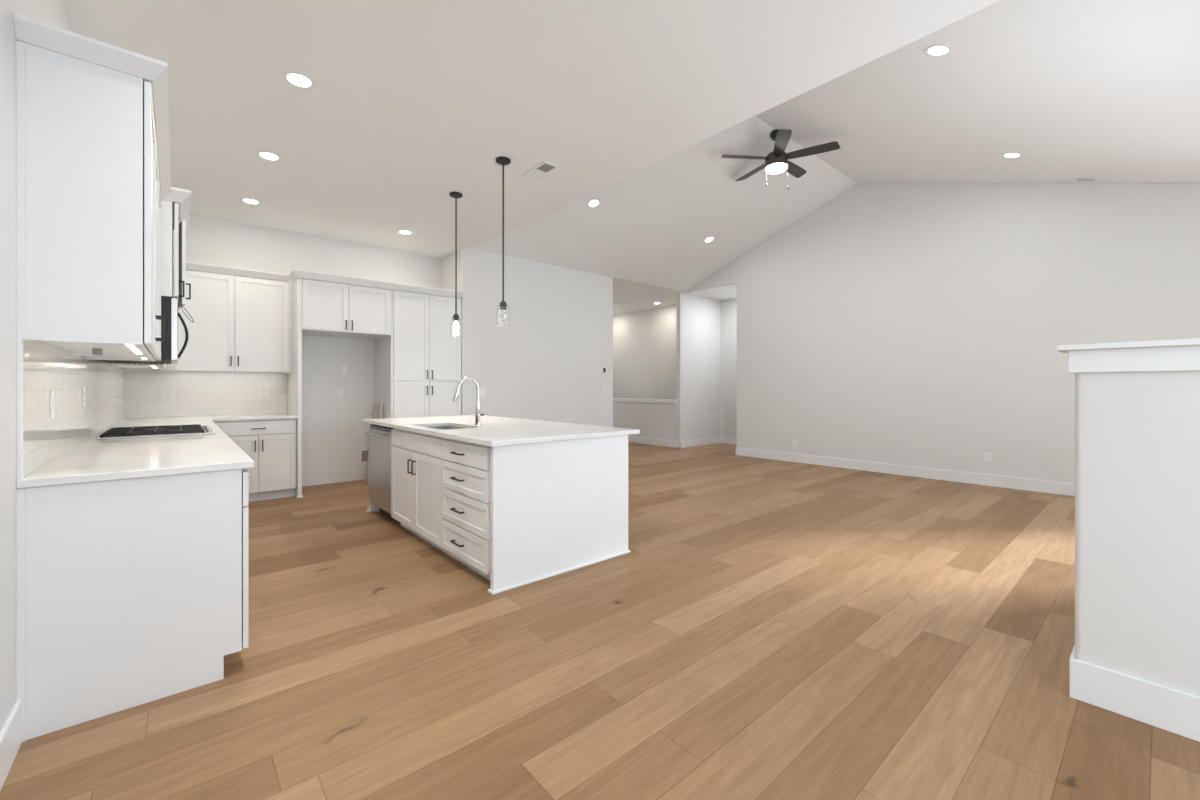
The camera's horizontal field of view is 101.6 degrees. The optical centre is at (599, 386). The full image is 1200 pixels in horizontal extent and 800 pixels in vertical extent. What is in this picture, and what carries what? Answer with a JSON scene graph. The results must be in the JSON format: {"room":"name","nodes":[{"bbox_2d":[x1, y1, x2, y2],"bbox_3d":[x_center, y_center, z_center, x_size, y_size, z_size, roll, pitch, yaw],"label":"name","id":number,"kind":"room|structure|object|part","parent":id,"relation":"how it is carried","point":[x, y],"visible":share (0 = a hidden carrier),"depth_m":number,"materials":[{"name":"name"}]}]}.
{"room":"open-plan kitchen","nodes":[
{"label":"open-plan kitchen","id":0,"kind":"room"},
{"bbox_2d":[0,0,123,730],"bbox_3d":[-1.511,-0.335,1.020,0.129,3.140,10.720,0,0,-41],"label":"wall","id":1,"kind":"structure","parent":0,"point":[51,12],"depth_m":1.68,"materials":[{"name":"white paint"}]},
{"bbox_2d":[0,699,21,790],"bbox_3d":[-0.853,1.159,0.355,0.014,0.152,3.553,0,0,-41],"label":"baseboard","id":2,"kind":"structure","parent":1,"relation":"attached to","point":[11,732],"depth_m":1.58,"materials":[{"name":"white paint"}]},
{"bbox_2d":[16,339,22,479],"bbox_3d":[-2.024,0.068,1.706,0.012,0.506,0.029,0,0,-41],"label":"trim","id":3,"kind":"structure","parent":1,"relation":"attached to","point":[19,343],"depth_m":1.70,"materials":[{"name":"white paint"}]},
{"bbox_2d":[50,391,54,417],"bbox_3d":[-2.372,0.075,2.119,0.008,0.118,0.072,0,0,-41],"label":"wall switch","id":4,"kind":"object","parent":1,"relation":"attached to","point":[52,398],"visible":1,"depth_m":2.11,"materials":[{"name":"white plastic"}]},
{"bbox_2d":[82,387,84,407],"bbox_3d":[-2.991,0.059,2.834,0.008,0.118,0.072,0,0,-41],"label":"wall outlet","id":5,"kind":"object","parent":1,"relation":"attached to","point":[83,388],"visible":1,"depth_m":2.81,"materials":[{"name":"white plastic"}]},
{"bbox_2d":[13,13,169,356],"bbox_3d":[-2.216,-0.717,2.218,0.391,1.103,1.145,0,0,-41],"label":"upper cabinet","id":6,"kind":"object","parent":1,"relation":"attached to","point":[93,142],"visible":0.97,"depth_m":1.80,"materials":[{"name":"white paint"}]},
{"bbox_3d":[-2.012,-0.681,1.699,0.020,1.033,0.006,0,0,-41],"label":"scribe molding","id":7,"kind":"part","parent":6,"relation":"part of","materials":[{"name":"white paint"}]},
{"bbox_3d":[-2.216,-1.235,2.218,0.391,0.066,1.145,0,0,-41],"label":"crown molding","id":8,"kind":"part","parent":6,"relation":"part of","materials":[{"name":"white paint"}]},
{"bbox_2d":[124,344,143,354],"bbox_3d":[-2.182,-0.179,2.291,0.030,0.008,0.920,0,0,-41],"label":"light","id":9,"kind":"object","parent":6,"relation":"attached to","point":[134,348],"visible":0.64,"depth_m":2.28,"materials":[{"name":"white plastic"}]},
{"bbox_3d":[-1.949,-0.683,2.120,0.020,1.026,0.544,0,0,-41],"label":"door","id":10,"kind":"part","parent":6,"relation":"part of","materials":[{"name":"white paint"}]},
{"bbox_3d":[-2.307,-0.683,2.534,0.020,1.026,0.544,0,0,-41],"label":"door","id":11,"kind":"part","parent":6,"relation":"part of","materials":[{"name":"white paint"}]},
{"bbox_3d":[-2.082,-0.280,2.314,0.033,0.115,0.010,0,0,-41],"label":"handle","id":12,"kind":"part","parent":6,"relation":"part of","materials":[{"name":"black metal"}]},
{"bbox_2d":[80,167,170,360],"bbox_3d":[-2.769,-0.717,2.858,0.391,1.103,0.544,0,0,-41],"label":"upper cabinet","id":13,"kind":"object","parent":1,"relation":"attached to","point":[164,176],"visible":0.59,"depth_m":3.04,"materials":[{"name":"white paint"}]},
{"bbox_3d":[-2.665,-0.683,2.948,0.020,1.026,0.540,0,0,-41],"label":"door","id":14,"kind":"part","parent":13,"relation":"part of","materials":[{"name":"white paint"}]},
{"bbox_3d":[-2.794,-0.280,3.137,0.033,0.115,0.010,0,0,-41],"label":"handle","id":15,"kind":"part","parent":13,"relation":"part of","materials":[{"name":"black metal"}]},
{"bbox_3d":[-2.769,-1.235,2.858,0.391,0.066,0.544,0,0,-41],"label":"crown molding","id":16,"kind":"part","parent":13,"relation":"part of","materials":[{"name":"white paint"}]},
{"bbox_2d":[101,362,166,370],"bbox_3d":[-3.969,-0.717,4.243,0.391,1.103,1.588,0,0,-41],"label":"upper cabinet","id":17,"kind":"object","parent":1,"relation":"attached to","point":[161,367],"visible":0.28,"depth_m":4.37,"materials":[{"name":"white paint"}]},
{"bbox_2d":[161,187,190,309],"bbox_3d":[-3.159,-0.941,3.389,0.498,0.699,0.880,0,0,-41],"label":"upper cabinet","id":18,"kind":"object","parent":1,"relation":"attached to","point":[175,208],"visible":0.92,"depth_m":3.21,"materials":[{"name":"white paint"}]},
{"bbox_2d":[96,296,188,363],"bbox_3d":[-3.159,-0.380,3.389,0.475,0.417,0.754,0,0,-41],"label":"microwave","id":19,"kind":"object","parent":18,"relation":"attached to","point":[169,306],"visible":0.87,"depth_m":3.21,"materials":[{"name":"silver metal"}]},
{"bbox_3d":[-3.040,-0.380,3.493,0.033,0.406,0.754,0,0,-41],"label":"door","id":20,"kind":"part","parent":19,"relation":"part of","materials":[{"name":"silver metal"}]},
{"bbox_3d":[-3.087,-0.380,3.616,0.069,0.338,0.018,0,0,-41],"label":"handle","id":21,"kind":"part","parent":19,"relation":"part of","materials":[{"name":"black metal"}]},
{"bbox_3d":[-2.907,-0.902,3.356,0.020,0.611,0.376,0,0,-41],"label":"door","id":22,"kind":"part","parent":18,"relation":"part of","materials":[{"name":"white paint"}]},
{"bbox_3d":[-3.162,-1.252,3.387,0.491,0.076,0.880,0,0,-41],"label":"crown molding","id":23,"kind":"part","parent":18,"relation":"part of","materials":[{"name":"white paint"}]},
{"bbox_3d":[-3.141,-0.902,3.659,0.376,0.611,0.020,0,0,43],"label":"door","id":24,"kind":"part","parent":18,"relation":"part of","materials":[{"name":"white paint"}]},
{"bbox_3d":[-3.015,-0.700,3.577,0.010,0.115,0.033,0,0,43],"label":"handle","id":25,"kind":"part","parent":18,"relation":"part of","materials":[{"name":"black metal"}]},
{"bbox_2d":[124,213,440,486],"bbox_3d":[-3.661,-0.335,6.162,3.370,3.140,0.129,0,0,-41],"label":"wall","id":26,"kind":"structure","parent":0,"point":[333,428],"depth_m":6.11,"materials":[{"name":"white paint"}]},
{"bbox_2d":[161,388,174,398],"bbox_3d":[-4.626,0.067,5.236,0.118,0.118,0.008,0,0,-41],"label":"wall outlet","id":27,"kind":"object","parent":26,"relation":"attached to","point":[166,393],"visible":1,"depth_m":5.24,"materials":[{"name":"white plastic"}]},
{"bbox_2d":[168,259,292,372],"bbox_3d":[-4.079,-0.728,5.437,1.088,1.125,0.436,0,0,-41],"label":"upper cabinet","id":28,"kind":"object","parent":26,"relation":"attached to","point":[242,318],"visible":0.89,"depth_m":5.32,"materials":[{"name":"white paint"}]},
{"bbox_3d":[-4.160,-0.689,5.156,0.494,1.038,0.020,0,0,-41],"label":"door","id":29,"kind":"part","parent":28,"relation":"part of","materials":[{"name":"white paint"}]},
{"bbox_3d":[-4.096,-1.252,5.422,1.044,0.076,0.436,0,0,-41],"label":"crown molding","id":30,"kind":"part","parent":28,"relation":"part of","materials":[{"name":"white paint"}]},
{"bbox_3d":[-3.781,-0.689,5.484,0.500,1.038,0.020,0,0,-41],"label":"door","id":31,"kind":"part","parent":28,"relation":"part of","materials":[{"name":"white paint"}]},
{"bbox_2d":[257,388,268,397],"bbox_3d":[-3.987,0.071,5.789,0.118,0.118,0.008,0,0,-41],"label":"wall outlet","id":32,"kind":"object","parent":26,"relation":"attached to","point":[261,392],"visible":1,"depth_m":5.79,"materials":[{"name":"white plastic"}]},
{"bbox_2d":[337,388,342,397],"bbox_3d":[-3.368,0.078,6.337,0.072,0.118,0.008,0,0,-41],"label":"wall outlet","id":33,"kind":"object","parent":26,"relation":"attached to","point":[339,390],"visible":1,"depth_m":6.33,"materials":[{"name":"white plastic"}]},
{"bbox_2d":[341,365,346,374],"bbox_3d":[-3.332,-0.221,6.368,0.072,0.118,0.008,0,0,-41],"label":"wall switch","id":34,"kind":"object","parent":26,"relation":"attached to","point":[343,368],"visible":1,"depth_m":6.36,"materials":[{"name":"white plastic"}]},
{"bbox_2d":[302,270,392,338],"bbox_3d":[-3.173,-0.974,6.021,0.962,0.657,0.738,0,0,-41],"label":"upper cabinet","id":35,"kind":"object","parent":26,"relation":"attached to","point":[333,305],"visible":0.97,"depth_m":5.77,"materials":[{"name":"white paint"}]},
{"bbox_3d":[-3.152,-0.929,5.625,0.471,0.557,0.020,0,0,-41],"label":"door","id":36,"kind":"part","parent":35,"relation":"part of","materials":[{"name":"white paint"}]},
{"bbox_3d":[-3.035,-1.258,5.861,0.962,0.088,0.315,0,0,-41],"label":"crown molding","id":37,"kind":"part","parent":35,"relation":"part of","materials":[{"name":"white paint"}]},
{"bbox_3d":[-2.792,-0.929,5.936,0.472,0.557,0.020,0,0,-41],"label":"door","id":38,"kind":"part","parent":35,"relation":"part of","materials":[{"name":"white paint"}]},
{"bbox_2d":[360,449,368,462],"bbox_3d":[-3.120,0.920,6.538,0.160,0.180,0.030,0,0,-41],"label":"box","id":39,"kind":"object","parent":26,"relation":"attached to","point":[363,452],"visible":0.56,"depth_m":6.53,"materials":[{"name":"white plastic"}]},
{"bbox_2d":[441,248,612,426],"bbox_3d":[-2.044,-0.335,8.997,2.785,3.140,3.720,0,0,-41],"label":"wall","id":40,"kind":"structure","parent":0,"point":[546,365],"depth_m":7.44,"materials":[{"name":"white paint"}]},
{"bbox_2d":[479,389,485,396],"bbox_3d":[-1.655,0.083,6.867,0.118,0.118,0.008,0,0,-41],"label":"wall switch","id":41,"kind":"object","parent":40,"relation":"attached to","point":[482,392],"visible":0.85,"depth_m":6.87,"materials":[{"name":"white plastic"}]},
{"bbox_2d":[601,367,606,372],"bbox_3d":[0.068,-0.291,8.349,0.106,0.112,0.023,0,0,-41],"label":"thermostat","id":42,"kind":"object","parent":40,"relation":"attached to","point":[603,369],"visible":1,"depth_m":8.34,"materials":[{"name":"white plastic"}]},
{"bbox_2d":[0,442,1199,799],"bbox_3d":[1.141,1.295,5.352,9.870,0.120,14.000,0,0,-41],"label":"floor","id":43,"kind":"structure","parent":0,"point":[767,629],"depth_m":2.15,"materials":[{"name":"brown wood"}]},
{"bbox_2d":[16,468,248,741],"bbox_3d":[-2.026,0.794,2.226,0.688,0.882,0.821,0,0,-41],"label":"base cabinet","id":44,"kind":"object","parent":43,"relation":"on","point":[132,592],"visible":0.96,"depth_m":1.87,"materials":[{"name":"white paint"}]},
{"bbox_3d":[-2.012,0.794,1.699,0.020,0.882,0.006,0,0,-41],"label":"scribe molding","id":45,"kind":"part","parent":44,"relation":"part of","materials":[{"name":"white paint"}]},
{"bbox_2d":[16,413,296,488],"bbox_3d":[-2.912,0.336,3.822,1.437,0.030,4.407,0,0,-41],"label":"countertop","id":46,"kind":"structure","parent":44,"relation":"on","point":[92,460],"depth_m":2.29,"materials":[{"name":"white stone"}]},
{"bbox_2d":[96,424,215,439],"bbox_3d":[-3.093,0.305,3.447,0.575,0.030,0.760,0,0,-41],"label":"cooktop","id":47,"kind":"object","parent":46,"relation":"in","point":[194,429],"visible":1,"depth_m":3.28,"materials":[{"name":"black metal"}]},
{"bbox_3d":[-1.801,0.443,2.426,0.020,0.147,0.811,0,0,-41],"label":"drawer","id":48,"kind":"part","parent":44,"relation":"part of","materials":[{"name":"white paint"}]},
{"bbox_3d":[-1.670,0.827,2.275,0.020,0.608,0.413,0,0,-41],"label":"door","id":49,"kind":"part","parent":44,"relation":"part of","materials":[{"name":"white paint"}]},
{"bbox_2d":[213,418,296,501],"bbox_3d":[-3.888,0.794,5.449,0.782,0.882,0.667,0,0,-41],"label":"base cabinet","id":50,"kind":"object","parent":43,"relation":"on","point":[271,443],"visible":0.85,"depth_m":5.32,"materials":[{"name":"white paint"}]},
{"bbox_3d":[-3.807,0.823,5.135,0.360,0.610,0.020,0,0,-41],"label":"door","id":51,"kind":"part","parent":50,"relation":"part of","materials":[{"name":"white paint"}]},
{"bbox_3d":[-3.675,0.439,5.250,0.711,0.144,0.020,0,0,-41],"label":"drawer","id":52,"kind":"part","parent":50,"relation":"part of","materials":[{"name":"white paint"}]},
{"bbox_3d":[-3.537,0.823,5.369,0.347,0.610,0.020,0,0,-41],"label":"door","id":53,"kind":"part","parent":50,"relation":"part of","materials":[{"name":"white paint"}]},
{"bbox_2d":[288,269,302,497],"bbox_3d":[-3.562,-0.034,5.679,0.097,2.537,0.730,0,0,-41],"label":"panel","id":54,"kind":"object","parent":43,"relation":"on","point":[295,378],"visible":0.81,"depth_m":5.47,"materials":[{"name":"white paint"}]},
{"bbox_3d":[-3.431,-1.258,5.518,0.085,0.088,0.315,0,0,-41],"label":"crown molding","id":55,"kind":"part","parent":54,"relation":"part of","materials":[{"name":"white paint"}]},
{"bbox_2d":[365,402,376,481],"bbox_3d":[-2.999,0.718,6.411,0.129,1.028,0.110,0,0,-41],"label":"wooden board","id":56,"kind":"object","parent":43,"relation":"on","point":[375,404],"visible":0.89,"depth_m":6.40,"materials":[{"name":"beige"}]},
{"bbox_2d":[367,424,379,512],"bbox_3d":[-1.863,0.793,5.187,1.128,0.883,0.062,0,0,-41],"label":"island end panel","id":57,"kind":"object","parent":43,"relation":"on","point":[372,508],"visible":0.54,"depth_m":4.83,"materials":[{"name":"white paint"}]},
{"bbox_2d":[379,402,382,417],"bbox_3d":[-2.859,0.713,6.294,0.071,1.037,0.133,0,0,38],"label":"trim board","id":58,"kind":"object","parent":43,"relation":"on","point":[381,403],"visible":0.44,"depth_m":6.31,"materials":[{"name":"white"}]},
{"bbox_2d":[365,424,399,522],"bbox_3d":[-1.849,0.798,4.740,0.653,0.870,0.648,0,0,-41],"label":"dishwasher","id":59,"kind":"object","parent":43,"relation":"on","point":[380,445],"visible":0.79,"depth_m":4.52,"materials":[{"name":"grey metal"}]},
{"bbox_3d":[-2.079,0.443,4.543,0.048,0.021,0.550,0,0,-41],"label":"handle","id":60,"kind":"part","parent":59,"relation":"part of","materials":[{"name":"silver metal"}]},
{"bbox_3d":[-2.044,0.763,4.571,0.043,0.720,0.648,0,0,-41],"label":"door","id":61,"kind":"part","parent":59,"relation":"part of","materials":[{"name":"silver metal"}]},
{"bbox_3d":[-1.969,1.183,4.636,0.030,0.101,0.644,0,0,-41],"label":"kick plate","id":62,"kind":"part","parent":59,"relation":"part of","materials":[{"name":"black metal"}]},
{"bbox_2d":[375,282,462,418],"bbox_3d":[-2.459,-0.034,6.639,0.924,2.537,0.738,0,0,-41],"label":"pantry cabinet","id":63,"kind":"object","parent":43,"relation":"on","point":[418,366],"visible":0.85,"depth_m":6.36,"materials":[{"name":"white paint"}]},
{"bbox_3d":[-2.412,0.526,6.266,0.446,1.197,0.020,0,0,-41],"label":"door","id":64,"kind":"part","parent":63,"relation":"part of","materials":[{"name":"white paint"}]},
{"bbox_3d":[-2.412,-0.643,6.266,0.446,1.129,0.020,0,0,-41],"label":"door","id":65,"kind":"part","parent":63,"relation":"part of","materials":[{"name":"white paint"}]},
{"bbox_3d":[-2.459,-1.258,6.639,0.924,0.088,0.738,0,0,-41],"label":"crown molding","id":66,"kind":"part","parent":63,"relation":"part of","materials":[{"name":"white paint"}]},
{"bbox_3d":[-2.075,0.526,6.558,0.439,1.197,0.020,0,0,-41],"label":"door","id":67,"kind":"part","parent":63,"relation":"part of","materials":[{"name":"white paint"}]},
{"bbox_3d":[-2.075,-0.643,6.558,0.439,1.129,0.020,0,0,-41],"label":"door","id":68,"kind":"part","parent":63,"relation":"part of","materials":[{"name":"white paint"}]},
{"bbox_2d":[391,426,461,556],"bbox_3d":[-1.260,0.793,4.096,0.664,0.883,1.084,0,0,-41],"label":"base cabinet","id":69,"kind":"object","parent":43,"relation":"on","point":[416,458],"visible":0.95,"depth_m":3.85,"materials":[{"name":"white paint"}]},
{"bbox_3d":[-1.655,0.832,4.111,0.020,0.627,0.539,0,0,-41],"label":"door","id":70,"kind":"part","parent":69,"relation":"part of","materials":[{"name":"white paint"}]},
{"bbox_3d":[-1.527,0.637,3.922,0.033,0.112,0.010,0,0,-41],"label":"handle","id":71,"kind":"part","parent":69,"relation":"part of","materials":[{"name":"black metal"}]},
{"bbox_3d":[-1.471,0.637,3.858,0.033,0.112,0.010,0,0,-41],"label":"handle","id":72,"kind":"part","parent":69,"relation":"part of","materials":[{"name":"black metal"}]},
{"bbox_3d":[-1.301,0.832,3.702,0.020,0.627,0.537,0,0,-41],"label":"door","id":73,"kind":"part","parent":69,"relation":"part of","materials":[{"name":"white paint"}]},
{"bbox_2d":[442,435,629,594],"bbox_3d":[-0.463,0.793,3.559,1.166,0.883,0.768,0,0,-41],"label":"base cabinet","id":74,"kind":"object","parent":43,"relation":"on","point":[517,515],"visible":0.99,"depth_m":3.20,"materials":[{"name":"white paint"}]},
{"bbox_3d":[-0.951,1.042,3.257,0.033,0.010,0.150,0,0,-41],"label":"handle","id":75,"kind":"part","parent":74,"relation":"part of","materials":[{"name":"black metal"}]},
{"bbox_3d":[-0.951,0.825,3.257,0.033,0.010,0.150,0,0,-41],"label":"handle","id":76,"kind":"part","parent":74,"relation":"part of","materials":[{"name":"black metal"}]},
{"bbox_3d":[-0.901,1.042,3.240,0.020,0.206,0.674,0,0,-41],"label":"drawer","id":77,"kind":"part","parent":74,"relation":"part of","materials":[{"name":"white paint"}]},
{"bbox_3d":[-0.901,0.825,3.240,0.020,0.215,0.674,0,0,-41],"label":"drawer","id":78,"kind":"part","parent":74,"relation":"part of","materials":[{"name":"white paint"}]},
{"bbox_3d":[-0.901,0.614,3.240,0.020,0.192,0.674,0,0,-41],"label":"drawer","id":79,"kind":"part","parent":74,"relation":"part of","materials":[{"name":"white paint"}]},
{"bbox_3d":[-0.901,0.443,3.240,0.020,0.136,0.674,0,0,-41],"label":"drawer","id":80,"kind":"part","parent":74,"relation":"part of","materials":[{"name":"white paint"}]},
{"bbox_2d":[362,415,639,446],"bbox_3d":[-1.037,0.336,4.284,1.240,0.030,2.655,0,0,-41],"label":"countertop","id":81,"kind":"structure","parent":74,"relation":"on","point":[492,431],"depth_m":3.69,"materials":[{"name":"white stone"}]},
{"bbox_2d":[429,426,461,429],"bbox_3d":[-1.277,0.444,4.053,0.369,0.183,0.694,0,0,-41],"label":"sink","id":82,"kind":"object","parent":81,"relation":"in","point":[437,427],"visible":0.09,"depth_m":4.38,"materials":[{"name":"silver metal"}]},
{"bbox_2d":[453,376,483,424],"bbox_3d":[-1.096,0.116,4.077,0.272,0.409,0.054,0,0,-41],"label":"faucet","id":83,"kind":"object","parent":81,"relation":"on","point":[478,414],"visible":1,"depth_m":4.11,"materials":[{"name":"silver metal"}]},
{"bbox_3d":[-1.100,0.006,4.074,0.205,0.190,0.025,0,0,-41],"label":"spout","id":84,"kind":"part","parent":83,"relation":"part of","materials":[{"name":"silver metal"}]},
{"bbox_3d":[-0.225,1.226,3.298,1.147,0.018,0.062,0,0,-41],"label":"shoe molding","id":85,"kind":"part","parent":74,"relation":"part of","materials":[{"name":"white paint"}]},
{"bbox_2d":[64,0,1199,314],"bbox_3d":[1.173,-2.530,5.314,9.870,1.250,13.900,0,0,-41],"label":"ceiling","id":86,"kind":"structure","parent":0,"point":[412,104],"depth_m":3.65,"materials":[{"name":"white paint"}]},
{"bbox_2d":[240,198,261,204],"bbox_3d":[-3.577,-1.901,5.011,0.180,0.006,0.180,0,0,-41],"label":"recessed light","id":87,"kind":"object","parent":86,"relation":"in","point":[246,200],"visible":1,"depth_m":5.01,"materials":[{"name":"white plastic"}]},
{"bbox_2d":[256,151,281,160],"bbox_3d":[-2.726,-1.901,4.028,0.180,0.006,0.180,0,0,-41],"label":"recessed light","id":88,"kind":"object","parent":86,"relation":"in","point":[266,155],"visible":1,"depth_m":4.02,"materials":[{"name":"white plastic"}]},
{"bbox_2d":[282,71,315,88],"bbox_3d":[-1.866,-1.901,3.034,0.180,0.006,0.180,0,0,-41],"label":"recessed light","id":89,"kind":"object","parent":86,"relation":"in","point":[294,78],"visible":1,"depth_m":3.03,"materials":[{"name":"white plastic"}]},
{"bbox_2d":[397,230,412,234],"bbox_3d":[-2.399,-1.901,6.018,0.180,0.006,0.180,0,0,-41],"label":"recessed light","id":90,"kind":"object","parent":86,"relation":"in","point":[405,232],"visible":1,"depth_m":6.02,"materials":[{"name":"white plastic"}]},
{"bbox_2d":[449,192,462,334],"bbox_3d":[-1.421,-1.210,4.827,0.124,1.390,0.124,0,0,-41],"label":"pendant light","id":91,"kind":"object","parent":86,"relation":"hanging from","point":[456,325],"visible":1,"depth_m":4.82,"materials":[{"name":"black metal"}]},
{"bbox_3d":[-1.421,-1.298,4.827,0.013,1.174,0.013,0,0,-41],"label":"rod","id":92,"kind":"part","parent":91,"relation":"part of","materials":[{"name":"black metal"}]},
{"bbox_3d":[-1.421,-0.601,4.827,0.118,0.172,0.118,0,0,-41],"label":"lamp shade","id":93,"kind":"part","parent":91,"relation":"part of","materials":[{"name":"clear glass"}]},
{"bbox_2d":[496,156,510,325],"bbox_3d":[-0.812,-1.210,4.101,0.124,1.390,0.124,0,0,-41],"label":"pendant light","id":94,"kind":"object","parent":86,"relation":"hanging from","point":[503,314],"visible":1,"depth_m":4.09,"materials":[{"name":"black metal"}]},
{"bbox_3d":[-0.812,-1.298,4.101,0.013,1.174,0.013,0,0,-41],"label":"rod","id":95,"kind":"part","parent":94,"relation":"part of","materials":[{"name":"black metal"}]},
{"bbox_3d":[-0.812,-0.601,4.101,0.118,0.172,0.118,0,0,-41],"label":"lamp shade","id":96,"kind":"part","parent":94,"relation":"part of","materials":[{"name":"clear glass"}]},
{"bbox_2d":[522,161,558,179],"bbox_3d":[-0.526,-1.901,4.306,0.155,0.008,0.360,0,0,-41],"label":"ceiling vent","id":97,"kind":"object","parent":86,"relation":"in","point":[543,168],"visible":1,"depth_m":4.30,"materials":[{"name":"white plastic"}]},
{"bbox_2d":[587,199,600,207],"bbox_3d":[-0.080,-2.390,6.364,0.171,0.062,0.180,0,0,45],"label":"recessed light","id":98,"kind":"object","parent":86,"relation":"in","point":[593,203],"visible":1,"depth_m":6.36,"materials":[{"name":"white plastic"}]},
{"bbox_2d":[613,301,630,304],"bbox_3d":[0.458,-1.899,11.083,0.400,0.012,0.300,0,0,-41],"label":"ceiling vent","id":99,"kind":"object","parent":86,"relation":"in","point":[616,302],"visible":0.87,"depth_m":11.09,"materials":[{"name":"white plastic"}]},
{"bbox_2d":[704,236,713,242],"bbox_3d":[1.771,-2.396,7.947,0.171,0.062,0.180,0,0,45],"label":"recessed light","id":100,"kind":"object","parent":86,"relation":"in","point":[711,238],"visible":1,"depth_m":7.94,"materials":[{"name":"white plastic"}]},
{"bbox_2d":[721,129,840,189],"bbox_3d":[2.120,-2.677,5.848,1.270,0.704,1.308,0,0,-41],"label":"ceiling fan","id":101,"kind":"object","parent":86,"relation":"hanging from","point":[776,161],"visible":1,"depth_m":5.70,"materials":[{"name":"black metal"}]},
{"bbox_3d":[1.706,-2.710,5.768,0.582,0.038,0.140,0,0,-6],"label":"blade","id":102,"kind":"part","parent":101,"relation":"part of","materials":[{"name":"grey wood"}]},
{"bbox_3d":[1.937,-2.710,6.165,0.140,0.038,0.582,0,0,-24],"label":"blade","id":103,"kind":"part","parent":101,"relation":"part of","materials":[{"name":"grey wood"}]},
{"bbox_3d":[2.013,-2.710,5.425,0.140,0.038,0.582,0,0,12],"label":"blade","id":104,"kind":"part","parent":101,"relation":"part of","materials":[{"name":"grey wood"}]},
{"bbox_3d":[2.383,-2.710,6.071,0.582,0.038,0.143,0,0,-41],"label":"blade","id":105,"kind":"part","parent":101,"relation":"part of","materials":[{"name":"grey wood"}]},
{"bbox_3d":[2.433,-2.710,5.612,0.582,0.038,0.140,0,0,30],"label":"blade","id":106,"kind":"part","parent":101,"relation":"part of","materials":[{"name":"grey wood"}]},
{"bbox_2d":[924,44,952,56],"bbox_3d":[2.445,-2.430,3.532,0.180,0.057,0.172,0,0,-37],"label":"recessed light","id":107,"kind":"object","parent":86,"relation":"in","point":[937,50],"visible":1,"depth_m":3.53,"materials":[{"name":"white plastic"}]},
{"bbox_2d":[1001,152,1022,157],"bbox_3d":[4.306,-2.422,5.110,0.180,0.057,0.172,0,0,-37],"label":"recessed light","id":108,"kind":"object","parent":86,"relation":"in","point":[1009,154],"visible":1,"depth_m":5.10,"materials":[{"name":"white plastic"}]},
{"bbox_2d":[1054,177,1097,181],"bbox_3d":[5.270,-2.296,5.417,0.150,0.114,0.345,0,0,-41],"label":"ceiling vent","id":109,"kind":"object","parent":86,"relation":"in","point":[1078,179],"visible":1,"depth_m":5.40,"materials":[{"name":"white plastic"}]},
{"bbox_2d":[613,305,675,399],"bbox_3d":[1.262,-0.335,12.004,0.120,3.140,3.500,0,0,-41],"label":"wall","id":110,"kind":"structure","parent":0,"point":[644,341],"depth_m":12.07,"materials":[{"name":"white paint"}]},
{"bbox_2d":[676,293,720,440],"bbox_3d":[2.107,-0.335,10.355,1.380,3.140,0.100,0,0,-41],"label":"wall","id":111,"kind":"structure","parent":0,"point":[698,319],"depth_m":10.25,"materials":[{"name":"white paint"}]},
{"bbox_2d":[721,298,736,437],"bbox_3d":[3.165,-0.335,10.278,0.120,3.140,1.600,0,0,-41],"label":"wall","id":112,"kind":"structure","parent":0,"point":[729,306],"depth_m":10.60,"materials":[{"name":"white paint"}]},
{"bbox_2d":[613,183,1199,483],"bbox_3d":[3.470,-0.900,7.818,0.120,4.270,12.720,0,0,-41],"label":"wall","id":113,"kind":"structure","parent":0,"point":[917,325],"depth_m":6.43,"materials":[{"name":"white paint"}]},
{"bbox_2d":[613,398,675,402],"bbox_3d":[0.453,0.297,11.303,0.180,0.075,3.500,0,0,-41],"label":"trim","id":114,"kind":"structure","parent":113,"relation":"on","point":[614,399],"depth_m":10.55,"materials":[{"name":"white paint"}]},
{"bbox_2d":[628,436,1074,495],"bbox_3d":[3.254,1.164,9.019,1.394,0.142,10.620,0,0,-41],"label":"baseboard","id":115,"kind":"structure","parent":113,"relation":"attached to","point":[1052,487],"depth_m":6.96,"materials":[{"name":"white paint"}]},
{"bbox_2d":[984,452,991,461],"bbox_3d":[4.854,0.876,6.120,0.008,0.118,0.072,0,0,-41],"label":"wall outlet","id":116,"kind":"object","parent":113,"relation":"attached to","point":[987,455],"visible":1,"depth_m":6.12,"materials":[{"name":"white plastic"}]},
{"bbox_2d":[1075,371,1199,696],"bbox_3d":[2.220,0.585,1.668,0.140,1.300,0.856,0,0,-41],"label":"wall","id":117,"kind":"structure","parent":0,"point":[1137,434],"depth_m":1.81,"materials":[{"name":"white paint"}]},
{"bbox_2d":[1056,338,1199,352],"bbox_3d":[2.204,-0.156,1.686,0.230,0.022,0.905,0,0,-41],"label":"trim","id":118,"kind":"structure","parent":117,"relation":"attached to","point":[1179,342],"depth_m":1.80,"materials":[{"name":"white paint"}]},
{"bbox_2d":[1068,345,1199,372],"bbox_3d":[2.215,-0.101,1.674,0.176,0.088,0.872,0,0,-41],"label":"trim","id":119,"kind":"structure","parent":117,"relation":"on","point":[1170,358],"depth_m":1.81,"materials":[{"name":"white paint"}]},
{"bbox_2d":[1069,645,1199,741],"bbox_3d":[2.216,1.157,1.673,0.166,0.155,0.869,0,0,-41],"label":"baseboard","id":120,"kind":"structure","parent":117,"relation":"attached to","point":[1172,710],"depth_m":1.81,"materials":[{"name":"white paint"}]}
]}

